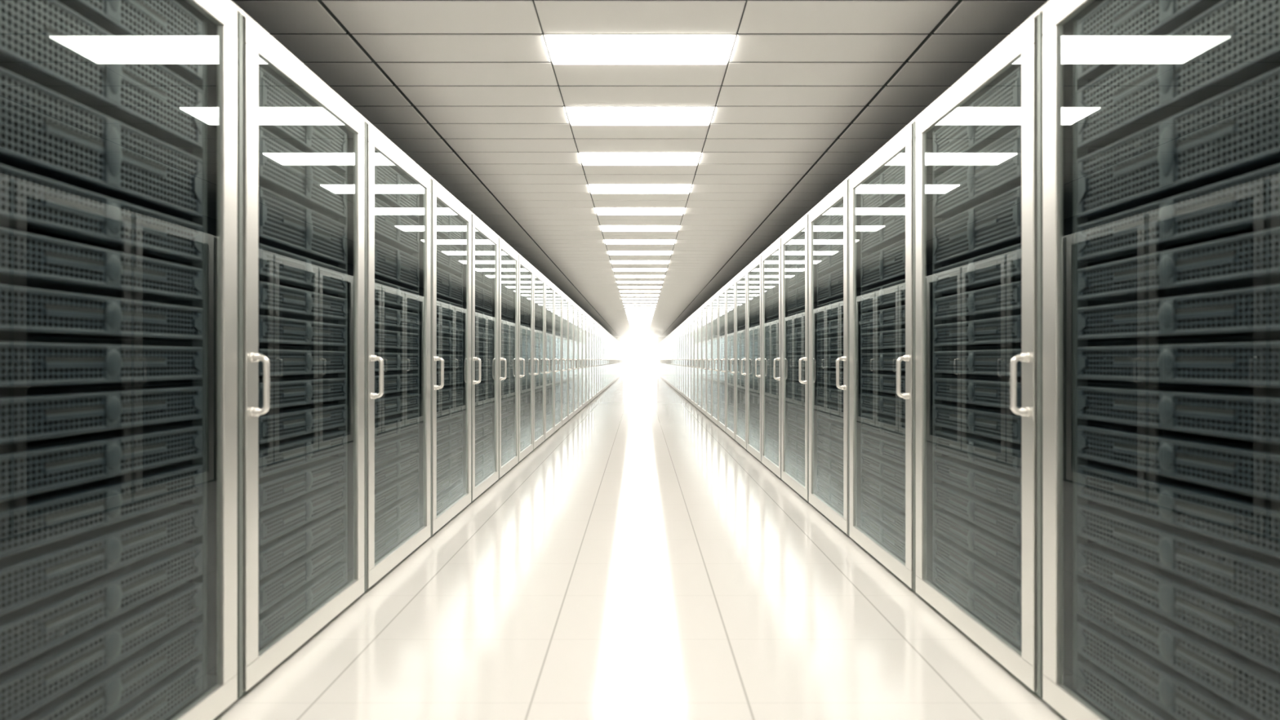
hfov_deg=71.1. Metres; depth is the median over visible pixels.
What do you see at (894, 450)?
server
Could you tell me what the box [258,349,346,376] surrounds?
server
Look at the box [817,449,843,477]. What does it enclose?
server
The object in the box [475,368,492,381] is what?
server
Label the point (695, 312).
tall cabinet
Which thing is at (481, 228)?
tall cabinet
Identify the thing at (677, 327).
tall cabinet
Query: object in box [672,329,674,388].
tall cabinet
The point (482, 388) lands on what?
server
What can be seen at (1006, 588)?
server
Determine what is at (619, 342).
tall cabinet
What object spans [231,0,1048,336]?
ceiling
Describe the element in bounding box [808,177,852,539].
tall cabinet
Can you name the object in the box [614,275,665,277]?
recessed light
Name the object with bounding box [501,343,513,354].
server
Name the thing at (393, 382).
server
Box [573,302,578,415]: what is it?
tall cabinet
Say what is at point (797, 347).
server
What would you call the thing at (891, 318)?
server
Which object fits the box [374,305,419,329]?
server
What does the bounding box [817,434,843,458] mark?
server
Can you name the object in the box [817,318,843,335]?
server
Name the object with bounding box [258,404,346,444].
server
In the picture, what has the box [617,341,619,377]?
tall cabinet
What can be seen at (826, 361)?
server
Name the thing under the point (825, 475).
server
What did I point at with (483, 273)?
server
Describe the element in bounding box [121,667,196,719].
grille
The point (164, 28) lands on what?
grille
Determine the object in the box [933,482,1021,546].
server
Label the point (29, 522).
server
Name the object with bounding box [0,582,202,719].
server
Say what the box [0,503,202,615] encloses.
server
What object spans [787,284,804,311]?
server
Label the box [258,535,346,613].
server
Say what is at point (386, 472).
server
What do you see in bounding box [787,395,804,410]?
server
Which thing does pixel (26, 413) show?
server
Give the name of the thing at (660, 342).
tall cabinet
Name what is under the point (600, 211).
recessed light
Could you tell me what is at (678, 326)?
tall cabinet
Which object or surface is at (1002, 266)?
server
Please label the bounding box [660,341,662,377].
tall cabinet
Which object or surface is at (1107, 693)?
grille
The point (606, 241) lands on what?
recessed light
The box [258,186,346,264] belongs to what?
server
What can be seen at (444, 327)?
server
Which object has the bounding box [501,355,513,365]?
server
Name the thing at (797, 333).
server
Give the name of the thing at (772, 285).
server
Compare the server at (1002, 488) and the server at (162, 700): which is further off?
the server at (1002, 488)
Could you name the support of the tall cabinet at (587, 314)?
on the floor
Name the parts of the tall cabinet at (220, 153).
mounting rail, door, corner post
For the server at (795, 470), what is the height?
0.088 m
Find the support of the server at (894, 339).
in the tall cabinet at (902, 144)
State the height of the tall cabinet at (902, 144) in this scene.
2.093 m
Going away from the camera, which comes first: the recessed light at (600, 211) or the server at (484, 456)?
the server at (484, 456)
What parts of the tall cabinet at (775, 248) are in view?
mounting rail, handle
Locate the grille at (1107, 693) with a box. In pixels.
[1083,667,1158,719]
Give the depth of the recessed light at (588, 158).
6.97 m
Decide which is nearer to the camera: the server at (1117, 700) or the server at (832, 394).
the server at (1117, 700)
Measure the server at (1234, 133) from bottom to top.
0.164 m
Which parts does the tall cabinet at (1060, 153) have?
corner post, door, mounting rail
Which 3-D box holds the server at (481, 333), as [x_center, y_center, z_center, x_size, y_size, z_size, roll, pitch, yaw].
[-1.534,-0.211,7.017,0.632,0.088,0.858,0,0,0]
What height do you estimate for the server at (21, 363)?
0.088 m
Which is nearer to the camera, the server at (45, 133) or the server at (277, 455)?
the server at (45, 133)
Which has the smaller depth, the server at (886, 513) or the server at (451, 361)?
the server at (886, 513)
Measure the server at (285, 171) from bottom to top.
0.164 m
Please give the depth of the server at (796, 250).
7.01 m
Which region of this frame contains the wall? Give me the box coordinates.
[613,336,666,375]
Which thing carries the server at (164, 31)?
in the tall cabinet at (220, 153)
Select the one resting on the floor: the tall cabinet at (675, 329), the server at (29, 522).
the tall cabinet at (675, 329)
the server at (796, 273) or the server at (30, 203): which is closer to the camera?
the server at (30, 203)
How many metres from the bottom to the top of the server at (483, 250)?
0.164 m
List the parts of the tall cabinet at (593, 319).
glass pane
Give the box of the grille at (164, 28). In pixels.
[84,0,196,72]
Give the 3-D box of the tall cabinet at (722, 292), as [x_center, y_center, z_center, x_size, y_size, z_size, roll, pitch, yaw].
[1.623,-0.012,13.181,0.954,2.093,1.231,0,0,0]
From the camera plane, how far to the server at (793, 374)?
7.10 m
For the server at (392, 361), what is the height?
0.088 m
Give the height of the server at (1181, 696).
0.088 m
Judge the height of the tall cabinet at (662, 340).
2.093 m
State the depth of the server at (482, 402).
7.04 m
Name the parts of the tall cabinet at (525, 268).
handle, glass pane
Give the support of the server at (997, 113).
in the tall cabinet at (1020, 47)
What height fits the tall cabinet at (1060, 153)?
2.093 m
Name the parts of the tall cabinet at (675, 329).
door, glass pane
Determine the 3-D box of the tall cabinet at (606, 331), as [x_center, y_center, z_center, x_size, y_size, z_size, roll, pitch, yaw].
[-1.623,-0.012,32.904,0.954,2.093,1.231,0,0,0]
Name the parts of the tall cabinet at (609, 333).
glass pane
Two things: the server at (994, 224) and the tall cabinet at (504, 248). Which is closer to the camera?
the server at (994, 224)
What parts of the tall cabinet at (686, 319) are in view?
glass pane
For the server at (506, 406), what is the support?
in the tall cabinet at (504, 248)
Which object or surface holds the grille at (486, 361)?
attached to the server at (486, 361)
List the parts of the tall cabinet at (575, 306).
glass pane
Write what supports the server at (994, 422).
in the tall cabinet at (1020, 47)
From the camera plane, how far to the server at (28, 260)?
2.03 m
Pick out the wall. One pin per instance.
(620, 339)
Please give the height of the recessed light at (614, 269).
0.034 m
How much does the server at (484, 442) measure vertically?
0.088 m
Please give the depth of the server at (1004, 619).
3.24 m
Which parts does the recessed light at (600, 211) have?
trim frame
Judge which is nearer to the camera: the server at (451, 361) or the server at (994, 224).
the server at (994, 224)
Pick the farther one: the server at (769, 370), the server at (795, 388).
the server at (769, 370)
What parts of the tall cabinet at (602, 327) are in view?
glass pane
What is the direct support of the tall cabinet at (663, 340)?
on the floor
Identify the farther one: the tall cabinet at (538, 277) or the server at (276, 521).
the tall cabinet at (538, 277)
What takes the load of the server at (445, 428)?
in the tall cabinet at (440, 195)
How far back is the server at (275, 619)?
3.24 m
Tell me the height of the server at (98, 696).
0.088 m
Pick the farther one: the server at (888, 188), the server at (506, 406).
the server at (506, 406)
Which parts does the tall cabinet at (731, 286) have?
glass pane, handle, corner post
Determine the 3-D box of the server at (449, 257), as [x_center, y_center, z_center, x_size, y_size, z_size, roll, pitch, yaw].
[-1.534,-0.675,5.784,0.632,0.164,0.858,0,0,0]
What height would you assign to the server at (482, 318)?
0.100 m
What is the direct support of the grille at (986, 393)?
attached to the server at (992, 392)
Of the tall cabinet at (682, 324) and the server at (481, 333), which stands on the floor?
the tall cabinet at (682, 324)
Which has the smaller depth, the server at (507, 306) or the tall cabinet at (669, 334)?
the server at (507, 306)
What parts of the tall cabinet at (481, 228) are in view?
handle, mounting rail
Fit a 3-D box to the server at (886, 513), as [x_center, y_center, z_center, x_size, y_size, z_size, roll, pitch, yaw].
[1.534,0.776,4.552,0.632,0.088,0.858,0,0,0]
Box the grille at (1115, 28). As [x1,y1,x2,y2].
[1083,0,1195,72]
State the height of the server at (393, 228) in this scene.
0.164 m
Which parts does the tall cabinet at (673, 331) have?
glass pane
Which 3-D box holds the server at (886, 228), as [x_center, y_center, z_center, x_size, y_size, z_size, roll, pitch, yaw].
[1.534,-0.675,4.552,0.632,0.164,0.858,0,0,0]
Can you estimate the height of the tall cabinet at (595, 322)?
2.093 m
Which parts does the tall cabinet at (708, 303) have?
glass pane, handle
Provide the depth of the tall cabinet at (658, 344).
58.93 m
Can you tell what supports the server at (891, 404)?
in the tall cabinet at (902, 144)
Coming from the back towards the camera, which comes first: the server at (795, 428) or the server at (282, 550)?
the server at (795, 428)
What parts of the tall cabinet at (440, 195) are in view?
corner post, handle, mounting rail, corner post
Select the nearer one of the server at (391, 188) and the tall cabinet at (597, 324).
the server at (391, 188)
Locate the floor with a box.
[215,375,1064,719]
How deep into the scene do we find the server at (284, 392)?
3.29 m
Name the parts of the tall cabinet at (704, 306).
glass pane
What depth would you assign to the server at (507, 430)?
8.29 m
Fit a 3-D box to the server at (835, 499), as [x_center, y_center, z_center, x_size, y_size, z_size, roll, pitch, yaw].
[1.534,0.886,5.784,0.632,0.088,0.858,0,0,0]
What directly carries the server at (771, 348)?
in the tall cabinet at (775, 248)
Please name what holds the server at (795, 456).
in the tall cabinet at (798, 228)
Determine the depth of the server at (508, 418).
8.28 m
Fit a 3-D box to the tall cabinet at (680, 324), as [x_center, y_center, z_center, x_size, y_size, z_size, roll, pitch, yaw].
[1.623,-0.012,26.740,0.954,2.093,1.231,0,0,0]
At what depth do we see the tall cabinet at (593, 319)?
23.06 m
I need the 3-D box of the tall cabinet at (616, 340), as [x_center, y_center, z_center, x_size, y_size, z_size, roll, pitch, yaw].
[-1.623,-0.012,46.464,0.954,2.093,1.231,0,0,0]
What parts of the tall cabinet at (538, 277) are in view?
handle, glass pane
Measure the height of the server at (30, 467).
0.088 m
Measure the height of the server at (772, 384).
0.088 m
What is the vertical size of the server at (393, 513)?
0.088 m
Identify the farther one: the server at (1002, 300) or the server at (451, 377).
the server at (451, 377)
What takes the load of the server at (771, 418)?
in the tall cabinet at (775, 248)
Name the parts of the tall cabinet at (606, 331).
glass pane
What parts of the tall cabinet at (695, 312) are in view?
door, glass pane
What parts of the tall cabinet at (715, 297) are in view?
glass pane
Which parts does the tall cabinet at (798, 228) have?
mounting rail, handle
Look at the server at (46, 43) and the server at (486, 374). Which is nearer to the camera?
the server at (46, 43)
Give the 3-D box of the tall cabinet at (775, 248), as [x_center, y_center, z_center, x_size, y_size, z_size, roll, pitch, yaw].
[1.623,-0.012,8.250,0.954,2.093,1.231,0,0,0]
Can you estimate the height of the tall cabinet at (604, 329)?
2.093 m
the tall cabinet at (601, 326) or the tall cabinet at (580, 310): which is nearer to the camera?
the tall cabinet at (580, 310)
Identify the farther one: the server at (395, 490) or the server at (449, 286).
the server at (449, 286)
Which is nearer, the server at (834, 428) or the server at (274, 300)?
the server at (274, 300)
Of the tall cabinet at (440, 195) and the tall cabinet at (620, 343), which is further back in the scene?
the tall cabinet at (620, 343)
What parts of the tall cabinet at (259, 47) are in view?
corner post, handle, mounting rail, corner post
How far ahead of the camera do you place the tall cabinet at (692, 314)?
20.56 m
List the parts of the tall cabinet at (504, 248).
handle, mounting rail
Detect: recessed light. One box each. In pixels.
[543,33,736,64]
[564,106,715,125]
[578,151,701,165]
[587,183,692,193]
[595,207,684,214]
[600,225,679,231]
[604,239,675,244]
[607,250,672,255]
[610,260,669,263]
[613,268,666,271]
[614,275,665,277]
[616,280,663,283]
[617,285,662,288]
[619,290,660,292]
[620,294,659,296]
[622,297,657,299]
[622,301,657,302]
[623,304,656,305]
[624,306,655,307]
[625,309,654,310]
[625,311,654,312]
[626,313,653,314]
[626,315,653,315]
[626,316,653,317]
[627,318,652,319]
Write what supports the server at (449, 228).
in the tall cabinet at (440, 195)
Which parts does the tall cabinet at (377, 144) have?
corner post, handle, mounting rail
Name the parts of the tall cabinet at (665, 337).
door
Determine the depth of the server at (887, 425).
4.52 m
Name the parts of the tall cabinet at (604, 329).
glass pane, door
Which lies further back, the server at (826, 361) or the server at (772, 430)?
the server at (772, 430)
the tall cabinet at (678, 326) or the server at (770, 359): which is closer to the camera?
the server at (770, 359)
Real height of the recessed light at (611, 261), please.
0.034 m
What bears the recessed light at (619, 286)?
in the ceiling
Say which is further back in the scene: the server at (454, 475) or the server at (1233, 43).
the server at (454, 475)
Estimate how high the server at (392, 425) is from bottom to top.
0.088 m
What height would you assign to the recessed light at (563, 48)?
0.034 m
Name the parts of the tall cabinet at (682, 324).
glass pane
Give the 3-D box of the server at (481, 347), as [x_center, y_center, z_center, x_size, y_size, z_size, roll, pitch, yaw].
[-1.534,-0.101,7.017,0.632,0.088,0.858,0,0,0]
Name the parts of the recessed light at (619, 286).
trim frame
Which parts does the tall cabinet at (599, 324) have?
glass pane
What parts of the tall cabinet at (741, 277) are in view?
glass pane, handle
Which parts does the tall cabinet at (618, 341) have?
glass pane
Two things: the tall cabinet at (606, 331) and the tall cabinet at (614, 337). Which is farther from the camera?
the tall cabinet at (614, 337)
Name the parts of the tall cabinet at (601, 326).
glass pane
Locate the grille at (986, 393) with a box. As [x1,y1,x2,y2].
[936,380,1009,405]
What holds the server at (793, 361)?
in the tall cabinet at (798, 228)
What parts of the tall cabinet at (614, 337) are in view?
door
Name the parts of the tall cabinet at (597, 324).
glass pane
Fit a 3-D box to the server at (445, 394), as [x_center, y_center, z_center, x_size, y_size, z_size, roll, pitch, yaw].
[-1.534,0.228,5.784,0.632,0.088,0.858,0,0,0]
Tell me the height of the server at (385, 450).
0.088 m
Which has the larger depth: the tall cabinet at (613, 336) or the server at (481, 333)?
the tall cabinet at (613, 336)
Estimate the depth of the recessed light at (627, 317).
32.72 m
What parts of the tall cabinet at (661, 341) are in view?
glass pane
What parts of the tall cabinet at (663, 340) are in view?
glass pane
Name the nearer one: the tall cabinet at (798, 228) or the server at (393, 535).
the server at (393, 535)
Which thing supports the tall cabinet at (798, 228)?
on the floor
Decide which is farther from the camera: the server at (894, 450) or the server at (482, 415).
the server at (482, 415)
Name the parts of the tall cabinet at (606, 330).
glass pane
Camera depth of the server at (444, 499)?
5.76 m
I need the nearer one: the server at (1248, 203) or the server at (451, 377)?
the server at (1248, 203)
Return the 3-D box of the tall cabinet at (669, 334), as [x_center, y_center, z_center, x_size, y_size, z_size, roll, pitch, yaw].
[1.623,-0.012,36.602,0.954,2.093,1.231,0,0,0]
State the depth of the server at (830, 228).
5.76 m
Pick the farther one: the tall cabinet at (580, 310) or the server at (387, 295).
the tall cabinet at (580, 310)
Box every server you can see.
[0,0,202,148]
[0,66,202,217]
[0,164,202,261]
[0,227,202,300]
[0,284,202,339]
[0,341,202,386]
[0,386,202,444]
[0,425,202,501]
[0,464,202,558]
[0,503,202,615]
[0,542,202,672]
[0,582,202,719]
[17,621,202,719]
[56,0,202,79]
[101,660,202,719]
[258,66,346,172]
[258,125,346,217]
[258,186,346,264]
[258,243,346,293]
[258,280,346,319]
[258,315,346,346]
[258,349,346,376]
[258,377,346,408]
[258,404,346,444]
[258,430,346,478]
[258,456,346,511]
[258,482,346,546]
[258,509,346,579]
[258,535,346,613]
[258,561,346,648]
[374,155,419,218]
[374,196,419,253]
[374,238,419,288]
[374,279,419,310]
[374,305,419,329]
[374,328,419,349]
[374,352,419,371]
[374,373,419,394]
[374,393,419,418]
[374,413,419,442]
[374,432,419,466]
[374,452,419,489]
[374,471,419,513]
[374,492,419,537]
[374,511,419,560]
[436,203,462,246]
[436,235,462,274]
[436,266,462,302]
[436,297,462,319]
[436,318,462,335]
[436,336,462,351]
[436,354,462,368]
[436,370,462,386]
[436,386,462,404]
[436,402,462,422]
[436,417,462,440]
[436,434,462,458]
[436,449,462,477]
[436,465,462,495]
[436,481,462,513]
[475,232,492,265]
[475,258,492,288]
[475,284,492,311]
[475,309,492,326]
[475,325,492,339]
[475,340,492,353]
[475,355,492,367]
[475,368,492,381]
[475,382,492,396]
[475,395,492,410]
[475,408,492,425]
[475,422,492,439]
[475,435,492,455]
[475,448,492,470]
[475,461,492,484]
[501,253,513,279]
[501,275,513,298]
[501,296,513,319]
[501,317,513,331]
[501,331,513,342]
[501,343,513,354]
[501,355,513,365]
[501,367,513,377]
[501,378,513,390]
[501,390,513,403]
[501,401,513,415]
[501,413,513,427]
[501,424,513,439]
[501,435,513,452]
[501,447,513,464]
[766,253,778,279]
[766,275,778,298]
[766,296,778,319]
[766,317,778,331]
[766,331,778,342]
[766,343,778,354]
[766,355,778,365]
[766,367,778,377]
[766,378,778,390]
[766,390,778,403]
[766,401,778,415]
[766,413,778,427]
[766,424,778,439]
[766,435,778,452]
[766,447,778,464]
[787,232,804,265]
[787,258,804,288]
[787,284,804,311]
[787,309,804,326]
[787,325,804,339]
[787,340,804,353]
[787,355,804,367]
[787,368,804,381]
[787,382,804,396]
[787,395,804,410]
[787,408,804,425]
[787,422,804,439]
[787,435,804,455]
[787,448,804,470]
[787,461,804,484]
[817,203,843,246]
[817,235,843,274]
[817,266,843,302]
[817,297,843,319]
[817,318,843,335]
[817,336,843,351]
[817,354,843,368]
[817,370,843,386]
[817,386,843,404]
[817,402,843,422]
[817,417,843,440]
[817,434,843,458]
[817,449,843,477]
[817,465,843,495]
[817,481,843,513]
[860,155,905,218]
[860,196,905,253]
[860,238,905,288]
[860,279,905,310]
[860,305,905,329]
[860,328,905,349]
[860,352,905,371]
[860,373,905,394]
[860,393,905,418]
[860,413,905,442]
[860,432,905,466]
[860,452,905,489]
[860,471,905,513]
[860,492,905,537]
[860,511,905,560]
[933,66,1021,172]
[933,125,1021,217]
[933,186,1021,264]
[933,243,1021,293]
[933,280,1021,319]
[933,315,1021,346]
[933,349,1021,376]
[933,377,1021,408]
[933,404,1021,444]
[933,430,1021,478]
[933,456,1021,511]
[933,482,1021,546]
[933,509,1021,579]
[933,535,1021,613]
[933,561,1021,648]
[1077,0,1223,79]
[1077,0,1279,148]
[1077,66,1279,217]
[1077,164,1279,261]
[1077,227,1279,300]
[1077,284,1279,339]
[1077,341,1279,386]
[1077,386,1279,444]
[1077,425,1279,501]
[1077,464,1279,558]
[1077,503,1279,615]
[1077,542,1279,672]
[1077,582,1279,719]
[1077,621,1262,719]
[1077,660,1178,719]
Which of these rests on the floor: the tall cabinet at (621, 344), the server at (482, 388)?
the tall cabinet at (621, 344)
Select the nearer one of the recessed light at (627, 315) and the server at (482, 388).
the server at (482, 388)
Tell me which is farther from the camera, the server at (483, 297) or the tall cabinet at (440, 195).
the server at (483, 297)
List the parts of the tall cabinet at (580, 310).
glass pane, door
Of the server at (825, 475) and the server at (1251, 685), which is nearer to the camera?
the server at (1251, 685)
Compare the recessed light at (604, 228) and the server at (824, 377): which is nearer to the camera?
the server at (824, 377)
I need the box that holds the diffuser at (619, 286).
[618,286,661,288]
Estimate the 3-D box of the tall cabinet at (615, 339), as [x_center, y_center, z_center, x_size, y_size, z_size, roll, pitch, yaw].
[-1.623,-0.012,45.231,0.954,2.093,1.231,0,0,0]
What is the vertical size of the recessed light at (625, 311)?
0.034 m
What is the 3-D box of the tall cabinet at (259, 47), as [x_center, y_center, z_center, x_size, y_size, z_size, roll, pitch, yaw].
[-1.623,-0.012,3.319,0.954,2.093,1.231,0,0,0]
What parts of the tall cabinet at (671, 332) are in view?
glass pane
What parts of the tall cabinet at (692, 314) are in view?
glass pane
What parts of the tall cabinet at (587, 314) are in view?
glass pane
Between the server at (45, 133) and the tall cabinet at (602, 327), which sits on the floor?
the tall cabinet at (602, 327)
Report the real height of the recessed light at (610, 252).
0.034 m
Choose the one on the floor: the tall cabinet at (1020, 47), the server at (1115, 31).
the tall cabinet at (1020, 47)
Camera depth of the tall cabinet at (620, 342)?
54.12 m
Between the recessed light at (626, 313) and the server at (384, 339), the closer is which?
the server at (384, 339)
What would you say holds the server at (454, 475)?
in the tall cabinet at (440, 195)
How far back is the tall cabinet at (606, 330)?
31.95 m
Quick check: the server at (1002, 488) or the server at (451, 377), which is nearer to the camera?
the server at (1002, 488)
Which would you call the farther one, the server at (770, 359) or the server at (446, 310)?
the server at (770, 359)
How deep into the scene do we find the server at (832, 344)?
5.76 m
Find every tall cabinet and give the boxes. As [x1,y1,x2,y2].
[0,0,241,719]
[235,9,366,702]
[361,120,431,595]
[427,177,471,539]
[470,212,498,503]
[496,235,518,481]
[517,253,533,463]
[533,266,545,449]
[544,276,554,440]
[554,284,561,431]
[560,291,568,426]
[568,297,573,420]
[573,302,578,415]
[577,306,582,413]
[581,310,586,409]
[586,312,589,404]
[589,315,591,402]
[591,318,594,400]
[594,320,596,398]
[596,322,599,395]
[599,324,600,394]
[600,325,602,392]
[602,327,604,391]
[603,328,605,391]
[605,329,607,388]
[606,330,608,387]
[608,332,609,386]
[608,333,610,386]
[609,333,611,385]
[611,335,612,383]
[612,336,613,382]
[613,336,613,382]
[613,337,614,382]
[614,337,615,381]
[615,338,617,380]
[616,339,617,379]
[617,340,617,378]
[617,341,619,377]
[618,342,619,377]
[619,342,620,377]
[620,342,621,376]
[621,343,622,375]
[657,343,658,375]
[658,342,659,376]
[659,342,660,377]
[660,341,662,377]
[660,342,661,377]
[662,338,664,380]
[662,339,663,379]
[662,340,662,378]
[664,337,665,381]
[665,337,666,382]
[666,336,666,382]
[666,336,667,382]
[667,335,668,383]
[668,333,670,385]
[669,333,671,386]
[670,332,671,386]
[671,330,673,387]
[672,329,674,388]
[674,328,676,391]
[675,327,677,391]
[677,325,679,392]
[679,324,680,394]
[680,322,683,395]
[683,320,685,398]
[685,318,688,400]
[688,315,690,402]
[690,312,693,404]
[693,310,698,409]
[697,306,702,413]
[701,302,706,415]
[706,297,711,420]
[711,291,719,426]
[718,284,725,431]
[725,276,735,440]
[734,266,746,449]
[746,253,762,463]
[761,235,783,481]
[781,212,809,503]
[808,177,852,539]
[848,120,918,595]
[913,9,1044,702]
[1038,0,1279,719]
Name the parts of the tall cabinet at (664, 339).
door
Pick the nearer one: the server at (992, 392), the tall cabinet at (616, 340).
the server at (992, 392)
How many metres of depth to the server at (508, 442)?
8.25 m
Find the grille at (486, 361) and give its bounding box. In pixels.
[475,356,491,365]
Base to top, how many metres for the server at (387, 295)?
0.100 m
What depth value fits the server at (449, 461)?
5.77 m
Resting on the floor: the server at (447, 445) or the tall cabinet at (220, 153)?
the tall cabinet at (220, 153)
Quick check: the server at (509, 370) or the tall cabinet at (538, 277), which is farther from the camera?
the tall cabinet at (538, 277)
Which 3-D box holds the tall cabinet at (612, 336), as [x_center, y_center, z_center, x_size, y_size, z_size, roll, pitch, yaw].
[-1.623,-0.012,39.067,0.954,2.093,1.231,0,0,0]
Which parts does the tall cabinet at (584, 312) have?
glass pane, door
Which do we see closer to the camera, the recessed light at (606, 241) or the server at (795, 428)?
the server at (795, 428)
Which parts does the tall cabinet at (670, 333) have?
glass pane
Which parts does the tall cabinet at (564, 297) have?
glass pane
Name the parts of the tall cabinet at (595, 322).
glass pane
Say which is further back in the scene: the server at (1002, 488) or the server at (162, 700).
the server at (1002, 488)
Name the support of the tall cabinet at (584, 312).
on the floor
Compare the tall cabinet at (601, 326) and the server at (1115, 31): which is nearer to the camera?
the server at (1115, 31)
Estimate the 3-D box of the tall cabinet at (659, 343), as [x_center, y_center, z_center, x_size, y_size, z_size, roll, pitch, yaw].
[1.623,-0.012,56.325,0.954,2.093,1.231,0,0,0]
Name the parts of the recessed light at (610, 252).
trim frame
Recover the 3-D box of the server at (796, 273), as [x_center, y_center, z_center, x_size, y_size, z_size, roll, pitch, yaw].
[1.534,-0.675,7.017,0.632,0.164,0.858,0,0,0]
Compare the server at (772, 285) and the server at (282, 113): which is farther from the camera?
the server at (772, 285)
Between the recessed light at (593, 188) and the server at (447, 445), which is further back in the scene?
the recessed light at (593, 188)
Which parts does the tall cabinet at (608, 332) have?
glass pane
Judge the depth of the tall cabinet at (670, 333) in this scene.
35.35 m
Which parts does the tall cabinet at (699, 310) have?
door, glass pane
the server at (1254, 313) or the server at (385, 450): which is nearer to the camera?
the server at (1254, 313)
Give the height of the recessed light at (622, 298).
0.034 m
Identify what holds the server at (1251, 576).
in the tall cabinet at (1060, 153)
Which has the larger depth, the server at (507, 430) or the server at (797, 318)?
the server at (507, 430)
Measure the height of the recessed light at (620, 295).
0.034 m
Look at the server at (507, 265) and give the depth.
8.28 m
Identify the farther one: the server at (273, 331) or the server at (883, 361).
the server at (883, 361)
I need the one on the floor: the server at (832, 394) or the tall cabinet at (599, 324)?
the tall cabinet at (599, 324)
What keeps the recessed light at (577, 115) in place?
in the ceiling
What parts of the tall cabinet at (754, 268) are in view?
glass pane, handle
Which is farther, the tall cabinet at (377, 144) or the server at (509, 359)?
the server at (509, 359)
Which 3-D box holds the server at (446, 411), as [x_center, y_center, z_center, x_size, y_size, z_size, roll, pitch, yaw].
[-1.534,0.337,5.784,0.632,0.088,0.858,0,0,0]
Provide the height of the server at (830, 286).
0.164 m
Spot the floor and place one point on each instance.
(639, 562)
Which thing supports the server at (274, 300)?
in the tall cabinet at (259, 47)
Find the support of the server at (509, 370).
in the tall cabinet at (504, 248)
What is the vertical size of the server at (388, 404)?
0.088 m
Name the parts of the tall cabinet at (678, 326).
glass pane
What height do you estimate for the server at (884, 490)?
0.088 m
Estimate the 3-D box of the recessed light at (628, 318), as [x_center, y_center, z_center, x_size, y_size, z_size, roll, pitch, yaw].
[0.000,-1.582,34.137,0.935,0.034,0.403,0,0,0]
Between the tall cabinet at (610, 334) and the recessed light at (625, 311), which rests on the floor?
the tall cabinet at (610, 334)
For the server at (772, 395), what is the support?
in the tall cabinet at (775, 248)
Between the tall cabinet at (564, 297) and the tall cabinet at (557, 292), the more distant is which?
the tall cabinet at (564, 297)
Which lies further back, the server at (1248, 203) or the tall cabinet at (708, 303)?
the tall cabinet at (708, 303)
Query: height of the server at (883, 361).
0.088 m
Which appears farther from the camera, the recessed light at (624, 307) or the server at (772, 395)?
the recessed light at (624, 307)
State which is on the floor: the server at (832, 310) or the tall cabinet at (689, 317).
the tall cabinet at (689, 317)
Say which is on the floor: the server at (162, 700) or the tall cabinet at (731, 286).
the tall cabinet at (731, 286)
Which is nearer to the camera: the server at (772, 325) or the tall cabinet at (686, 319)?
the server at (772, 325)
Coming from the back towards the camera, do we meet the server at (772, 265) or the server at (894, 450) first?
the server at (772, 265)
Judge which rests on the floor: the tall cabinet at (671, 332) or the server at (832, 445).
the tall cabinet at (671, 332)
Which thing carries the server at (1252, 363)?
in the tall cabinet at (1060, 153)
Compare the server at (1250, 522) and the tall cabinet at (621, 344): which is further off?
the tall cabinet at (621, 344)
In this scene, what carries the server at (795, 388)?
in the tall cabinet at (798, 228)
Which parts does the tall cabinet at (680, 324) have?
glass pane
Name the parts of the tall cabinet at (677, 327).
glass pane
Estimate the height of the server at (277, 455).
0.088 m
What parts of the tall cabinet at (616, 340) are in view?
glass pane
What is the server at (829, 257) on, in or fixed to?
in the tall cabinet at (839, 195)
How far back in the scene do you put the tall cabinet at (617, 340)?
48.19 m
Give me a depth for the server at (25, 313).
2.03 m
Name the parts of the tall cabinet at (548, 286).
corner post, handle, glass pane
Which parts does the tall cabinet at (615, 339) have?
door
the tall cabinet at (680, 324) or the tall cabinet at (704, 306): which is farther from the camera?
the tall cabinet at (680, 324)
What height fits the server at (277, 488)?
0.088 m
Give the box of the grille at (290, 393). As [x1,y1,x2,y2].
[270,380,343,405]
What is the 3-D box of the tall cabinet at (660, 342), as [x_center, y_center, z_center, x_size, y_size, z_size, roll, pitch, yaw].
[1.623,-0.012,53.860,0.954,2.093,1.231,0,0,0]
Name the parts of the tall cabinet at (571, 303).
handle, glass pane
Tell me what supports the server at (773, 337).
in the tall cabinet at (775, 248)
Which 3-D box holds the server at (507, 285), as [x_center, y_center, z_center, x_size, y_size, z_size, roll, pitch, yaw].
[-1.534,-0.675,8.250,0.632,0.164,0.858,0,0,0]
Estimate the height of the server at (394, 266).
0.164 m
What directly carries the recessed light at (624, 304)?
in the ceiling
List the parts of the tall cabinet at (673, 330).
glass pane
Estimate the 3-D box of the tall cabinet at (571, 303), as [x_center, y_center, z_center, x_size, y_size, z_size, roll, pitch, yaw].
[-1.623,-0.012,15.646,0.954,2.093,1.231,0,0,0]
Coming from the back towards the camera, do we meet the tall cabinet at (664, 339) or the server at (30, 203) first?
the tall cabinet at (664, 339)
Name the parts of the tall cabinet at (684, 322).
glass pane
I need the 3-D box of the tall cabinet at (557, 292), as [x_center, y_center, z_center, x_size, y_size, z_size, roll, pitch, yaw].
[-1.623,-0.012,13.181,0.954,2.093,1.231,0,0,0]
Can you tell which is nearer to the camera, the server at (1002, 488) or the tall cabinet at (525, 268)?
the server at (1002, 488)
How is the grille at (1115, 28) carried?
attached to the server at (1115, 31)
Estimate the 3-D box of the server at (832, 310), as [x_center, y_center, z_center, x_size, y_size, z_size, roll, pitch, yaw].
[1.534,-0.327,5.784,0.632,0.100,0.858,0,0,0]

